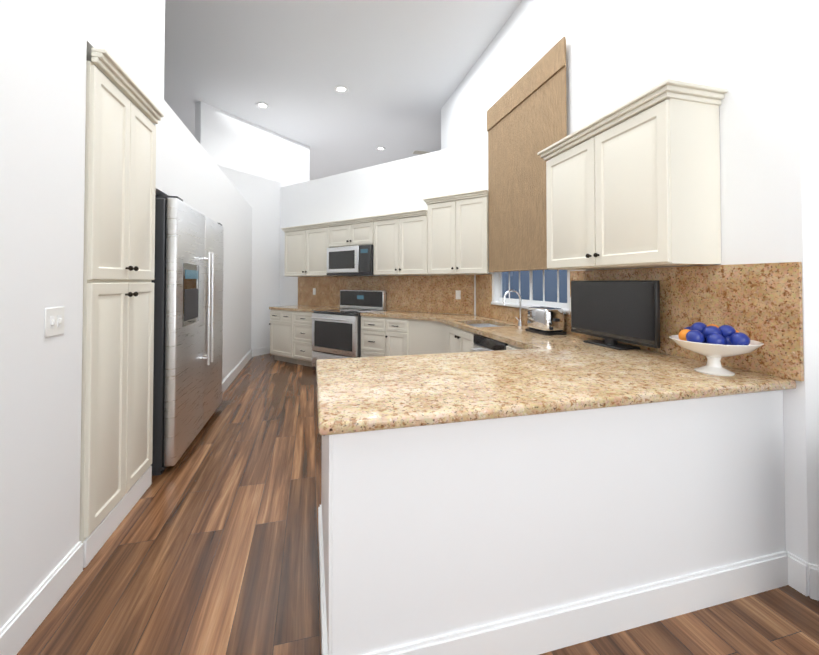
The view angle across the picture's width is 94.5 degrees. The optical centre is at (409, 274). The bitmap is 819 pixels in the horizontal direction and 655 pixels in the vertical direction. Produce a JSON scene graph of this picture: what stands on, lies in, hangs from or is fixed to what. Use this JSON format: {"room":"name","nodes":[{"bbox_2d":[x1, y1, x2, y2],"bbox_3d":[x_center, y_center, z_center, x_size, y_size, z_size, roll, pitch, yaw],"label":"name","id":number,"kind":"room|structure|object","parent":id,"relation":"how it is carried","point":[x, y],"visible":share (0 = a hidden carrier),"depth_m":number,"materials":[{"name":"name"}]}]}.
{"room":"kitchen","nodes":[
{"label":"kitchen","id":0,"kind":"room"},
{"bbox_2d":[0,0,251,628],"bbox_3d":[-2.263,-0.721,2.669,0.950,4.250,10.982,0,-1,-14],"label":"wall","id":1,"kind":"structure","parent":0,"point":[46,46],"depth_m":1.59,"materials":[{"name":"white paint"}]},
{"bbox_2d":[0,541,82,654],"bbox_3d":[-0.983,1.283,-0.390,0.016,0.140,4.484,0,-1,-14],"label":"baseboard","id":2,"kind":"structure","parent":1,"relation":"attached to","point":[28,618],"depth_m":1.50,"materials":[{"name":"white wood"}]},
{"bbox_2d":[44,306,64,337],"bbox_3d":[-1.492,0.196,1.599,0.016,0.120,0.121,0,-1,-14],"label":"switch plate","id":3,"kind":"object","parent":1,"relation":"attached to","point":[54,321],"visible":1,"depth_m":1.59,"materials":[{"name":"white plastic"}]},
{"bbox_2d":[195,101,309,348],"bbox_3d":[-2.808,-0.645,7.097,0.156,4.250,2.376,-1,-1,31],"label":"wall","id":4,"kind":"structure","parent":0,"point":[259,166],"depth_m":7.01,"materials":[{"name":"white paint"}]},
{"bbox_2d":[222,349,251,393],"bbox_3d":[-2.496,1.383,5.487,0.026,0.140,2.806,0,-1,-14],"label":"baseboard","id":5,"kind":"structure","parent":4,"relation":"attached to","point":[232,375],"depth_m":5.35,"materials":[{"name":"white wood"}]},
{"bbox_2d":[252,346,269,356],"bbox_3d":[-2.498,1.411,7.127,0.782,0.140,0.421,0,-1,-14],"label":"baseboard","id":6,"kind":"structure","parent":4,"relation":"attached to","point":[262,350],"depth_m":7.00,"materials":[{"name":"white wood"}]},
{"bbox_2d":[164,0,522,180],"bbox_3d":[-1.593,-2.828,6.090,8.200,0.080,17.200,0,-1,-14],"label":"ceiling","id":7,"kind":"structure","parent":0,"point":[399,69],"depth_m":5.07,"materials":[{"name":"white paint"}]},
{"bbox_2d":[255,102,269,108],"bbox_3d":[-2.409,-2.779,6.209,0.220,0.011,0.220,0,-1,-14],"label":"recessed light","id":8,"kind":"object","parent":7,"relation":"in","point":[262,105],"visible":1,"depth_m":6.21,"materials":[{"name":"white"}]},
{"bbox_2d":[334,86,348,92],"bbox_3d":[-1.025,-2.788,5.689,0.220,0.011,0.220,0,-1,-14],"label":"recessed light","id":9,"kind":"object","parent":7,"relation":"in","point":[341,89],"visible":0.98,"depth_m":5.69,"materials":[{"name":"white"}]},
{"bbox_2d":[376,147,385,150],"bbox_3d":[-0.627,-2.744,8.228,0.220,0.011,0.220,0,-1,-14],"label":"recessed light","id":10,"kind":"object","parent":7,"relation":"in","point":[380,148],"visible":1,"depth_m":8.22,"materials":[{"name":"white"}]},
{"bbox_2d":[412,150,431,154],"bbox_3d":[0.268,-2.740,8.480,0.400,0.012,0.240,0,-1,-14],"label":"ceiling vent","id":11,"kind":"object","parent":7,"relation":"in","point":[421,152],"visible":0.83,"depth_m":8.45,"materials":[{"name":"white metal"}]},
{"bbox_2d":[280,142,475,314],"bbox_3d":[-1.006,-0.130,6.493,5.535,3.200,0.300,-1,-1,36],"label":"wall","id":12,"kind":"structure","parent":0,"point":[405,184],"depth_m":6.00,"materials":[{"name":"white paint"}]},
{"bbox_2d":[281,225,331,276],"bbox_3d":[-1.660,-0.386,6.576,0.989,0.815,1.090,0,-1,-14],"label":"upper cabinet","id":13,"kind":"object","parent":12,"relation":"attached to","point":[294,266],"depth_m":6.59,"materials":[{"name":"beige paint"}]},
{"bbox_2d":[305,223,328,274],"bbox_3d":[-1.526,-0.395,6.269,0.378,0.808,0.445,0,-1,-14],"label":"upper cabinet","id":14,"kind":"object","parent":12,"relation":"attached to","point":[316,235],"depth_m":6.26,"materials":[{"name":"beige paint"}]},
{"bbox_2d":[329,219,372,246],"bbox_3d":[-0.809,-0.624,5.972,0.851,0.360,0.926,0,-1,-14],"label":"upper cabinet","id":15,"kind":"object","parent":12,"relation":"attached to","point":[341,231],"depth_m":5.92,"materials":[{"name":"beige paint"}]},
{"bbox_2d":[327,245,373,275],"bbox_3d":[-0.844,-0.217,5.917,0.931,0.443,0.445,-1,-1,36],"label":"microwave","id":16,"kind":"object","parent":15,"relation":"attached to","point":[350,261],"visible":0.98,"depth_m":5.74,"materials":[{"name":"silver metal"}]},
{"bbox_2d":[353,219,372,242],"bbox_3d":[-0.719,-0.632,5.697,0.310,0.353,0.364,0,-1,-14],"label":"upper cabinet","id":17,"kind":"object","parent":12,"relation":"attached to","point":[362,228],"depth_m":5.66,"materials":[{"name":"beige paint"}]},
{"bbox_2d":[373,216,376,274],"bbox_3d":[-0.334,-0.410,5.419,0.311,0.808,0.364,0,-1,-14],"label":"upper cabinet","id":18,"kind":"object","parent":12,"relation":"attached to","point":[374,217],"depth_m":5.52,"materials":[{"name":"beige paint"}]},
{"bbox_2d":[377,212,404,274],"bbox_3d":[-0.044,-0.406,5.422,0.853,0.815,0.929,0,-1,-14],"label":"upper cabinet","id":19,"kind":"object","parent":12,"relation":"attached to","point":[390,227],"depth_m":5.35,"materials":[{"name":"beige paint"}]},
{"bbox_2d":[405,211,424,274],"bbox_3d":[0.048,-0.414,5.146,0.310,0.808,0.365,0,-1,-14],"label":"upper cabinet","id":20,"kind":"object","parent":12,"relation":"attached to","point":[414,220],"depth_m":5.11,"materials":[{"name":"beige paint"}]},
{"bbox_2d":[425,197,436,274],"bbox_3d":[0.412,-0.489,4.887,0.282,0.948,0.331,0,-1,-14],"label":"upper cabinet","id":21,"kind":"object","parent":12,"relation":"attached to","point":[431,212],"depth_m":4.97,"materials":[{"name":"beige paint"}]},
{"bbox_2d":[17,353,818,654],"bbox_3d":[-1.593,1.492,6.016,8.200,0.060,17.200,0,-1,-14],"label":"floor","id":22,"kind":"structure","parent":0,"point":[210,546],"depth_m":1.76,"materials":[{"name":"brown wood"}]},
{"bbox_2d":[79,48,163,567],"bbox_3d":[-1.908,0.145,2.119,0.670,2.500,0.767,0,-1,-14],"label":"pantry","id":23,"kind":"object","parent":22,"relation":"on","point":[118,327],"visible":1,"depth_m":2.05,"materials":[{"name":"beige paint"}]},
{"bbox_2d":[151,195,223,475],"bbox_3d":[-2.192,0.427,3.323,0.843,1.978,1.488,0,-1,-14],"label":"refrigerator","id":24,"kind":"object","parent":22,"relation":"on","point":[187,281],"visible":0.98,"depth_m":2.86,"materials":[{"name":"grey metal"}]},
{"bbox_2d":[269,309,292,361],"bbox_3d":[-1.975,1.032,6.602,0.867,0.880,0.867,0,-1,-14],"label":"base cabinet","id":25,"kind":"object","parent":22,"relation":"on","point":[279,319],"depth_m":6.38,"materials":[{"name":"beige paint"}]},
{"bbox_2d":[289,311,313,366],"bbox_3d":[-1.498,1.027,6.261,0.818,0.880,0.809,0,-1,-14],"label":"base cabinet","id":26,"kind":"object","parent":22,"relation":"on","point":[290,336],"depth_m":6.07,"materials":[{"name":"beige paint"}]},
{"bbox_2d":[311,290,385,370],"bbox_3d":[-0.943,0.847,5.758,0.931,1.220,0.737,-1,-1,36],"label":"range","id":27,"kind":"object","parent":22,"relation":"on","point":[336,333],"visible":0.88,"depth_m":5.60,"materials":[{"name":"grey metal"}]},
{"bbox_2d":[361,316,384,356],"bbox_3d":[-0.326,1.012,5.426,0.754,0.880,0.733,0,-1,-14],"label":"base cabinet","id":28,"kind":"object","parent":22,"relation":"on","point":[372,328],"depth_m":5.17,"materials":[{"name":"beige paint"}]},
{"bbox_2d":[385,317,408,355],"bbox_3d":[0.007,1.008,5.188,0.704,0.880,0.673,0,-1,-14],"label":"base cabinet","id":29,"kind":"object","parent":22,"relation":"on","point":[396,329],"depth_m":4.93,"materials":[{"name":"beige paint"}]},
{"bbox_2d":[409,319,452,354],"bbox_3d":[0.178,1.000,4.719,0.304,0.880,1.101,0,-1,-14],"label":"base cabinet","id":30,"kind":"object","parent":22,"relation":"on","point":[425,336],"depth_m":4.66,"materials":[{"name":"beige paint"}]},
{"bbox_2d":[453,326,475,352],"bbox_3d":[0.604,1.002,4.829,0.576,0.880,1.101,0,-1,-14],"label":"base cabinet","id":31,"kind":"object","parent":22,"relation":"on","point":[462,339],"depth_m":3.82,"materials":[{"name":"beige paint"}]},
{"bbox_2d":[471,334,507,351],"bbox_3d":[0.944,0.978,3.313,0.665,0.875,0.600,0,-1,-14],"label":"dishwasher","id":32,"kind":"object","parent":22,"relation":"on","point":[482,343],"visible":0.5,"depth_m":3.27,"materials":[{"name":"grey metal"}]},
{"bbox_2d":[506,344,522,349],"bbox_3d":[1.115,0.967,2.768,0.616,0.880,0.535,0,-1,-14],"label":"base cabinet","id":33,"kind":"object","parent":22,"relation":"on","point":[510,347],"depth_m":2.88,"materials":[{"name":"beige paint"}]},
{"bbox_2d":[269,305,795,435],"bbox_3d":[-0.404,0.622,4.303,2.798,0.221,6.150,0,-1,-14],"label":"countertop","id":34,"kind":"structure","parent":33,"relation":"on","point":[540,374],"depth_m":1.66,"materials":[{"name":"stone"}]},
{"bbox_2d":[503,289,522,325],"bbox_3d":[1.017,0.323,3.778,0.216,0.359,0.114,0,-1,-14],"label":"faucet","id":35,"kind":"object","parent":34,"relation":"on","point":[520,321],"visible":1,"depth_m":3.76,"materials":[{"name":"silver metal"}]},
{"bbox_2d":[525,306,566,334],"bbox_3d":[1.165,0.385,3.236,0.190,0.216,0.330,0,-1,-14],"label":"toaster","id":36,"kind":"object","parent":34,"relation":"on","point":[542,320],"visible":1,"depth_m":3.12,"materials":[{"name":"silver metal"}]},
{"bbox_2d":[298,262,803,380],"bbox_3d":[-0.177,0.249,4.357,2.335,0.522,6.172,0,-1,-14],"label":"granite backsplash panel","id":37,"kind":"object","parent":34,"relation":"on","point":[761,302],"visible":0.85,"depth_m":2.13,"materials":[{"name":"brown stone"}]},
{"bbox_2d":[456,290,460,298],"bbox_3d":[0.653,0.266,5.089,0.049,0.120,0.058,0,-1,-14],"label":"electrical outlet plate","id":38,"kind":"object","parent":37,"relation":"attached to","point":[458,294],"visible":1,"depth_m":5.08,"materials":[{"name":"white plastic"}]},
{"bbox_2d":[571,280,659,349],"bbox_3d":[1.373,0.260,2.594,0.160,0.444,0.760,0,-1,-14],"label":"television","id":39,"kind":"object","parent":34,"relation":"on","point":[612,312],"visible":0.98,"depth_m":2.50,"materials":[{"name":"black plastic"}]},
{"bbox_2d":[669,322,763,375],"bbox_3d":[1.467,0.350,1.827,0.356,0.238,0.356,0,-1,-14],"label":"fruit bowl","id":40,"kind":"object","parent":34,"relation":"on","point":[713,344],"visible":1,"depth_m":1.77,"materials":[{"name":"white ceramic"}]},
{"bbox_2d":[318,390,787,654],"bbox_3d":[0.606,0.952,1.890,2.046,0.879,0.906,0,-1,-14],"label":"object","id":41,"kind":"object","parent":22,"relation":"on","point":[537,534],"visible":0.67,"depth_m":1.42,"materials":[{"name":"white paint"}]},
{"bbox_2d":[441,0,818,565],"bbox_3d":[1.220,-0.699,3.940,0.150,4.250,4.940,0,-1,-14],"label":"wall","id":42,"kind":"structure","parent":0,"point":[758,60],"depth_m":1.92,"materials":[{"name":"white paint"}]},
{"bbox_2d":[421,193,489,274],"bbox_3d":[0.685,-0.485,4.904,0.796,0.955,0.860,0,-1,-14],"label":"upper cabinet","id":43,"kind":"object","parent":42,"relation":"attached to","point":[450,208],"depth_m":4.79,"materials":[{"name":"beige paint"}]},
{"bbox_2d":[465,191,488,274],"bbox_3d":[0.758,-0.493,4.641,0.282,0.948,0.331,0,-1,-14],"label":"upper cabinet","id":44,"kind":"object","parent":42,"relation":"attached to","point":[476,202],"depth_m":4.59,"materials":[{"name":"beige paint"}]},
{"bbox_2d":[487,37,566,271],"bbox_3d":[1.120,-1.009,3.836,0.029,1.934,1.435,0,-1,-14],"label":"window shade","id":45,"kind":"object","parent":42,"relation":"attached to","point":[526,117],"visible":0.81,"depth_m":3.76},
{"bbox_2d":[491,270,569,313],"bbox_3d":[1.198,-0.430,3.852,0.135,1.530,1.373,0,-1,-14],"label":"window","id":46,"kind":"structure","parent":42,"relation":"in","point":[544,288],"depth_m":3.77,"materials":[{"name":"clear glass"}]},
{"bbox_2d":[541,131,592,269],"bbox_3d":[1.279,-0.477,2.701,0.347,0.865,0.514,0,-1,-14],"label":"upper cabinet","id":47,"kind":"object","parent":42,"relation":"attached to","point":[569,245],"depth_m":2.65,"materials":[{"name":"beige paint"}]},
{"bbox_2d":[589,87,724,269],"bbox_3d":[1.408,-0.486,2.204,0.347,0.865,0.513,0,-1,-14],"label":"upper cabinet","id":48,"kind":"object","parent":42,"relation":"attached to","point":[634,182],"depth_m":1.99,"materials":[{"name":"beige paint"}]},
{"bbox_2d":[785,550,818,589],"bbox_3d":[1.436,1.347,3.377,0.027,0.140,3.831,0,-1,-14],"label":"baseboard","id":49,"kind":"structure","parent":42,"relation":"attached to","point":[802,569],"depth_m":1.64,"materials":[{"name":"white wood"}]}
]}

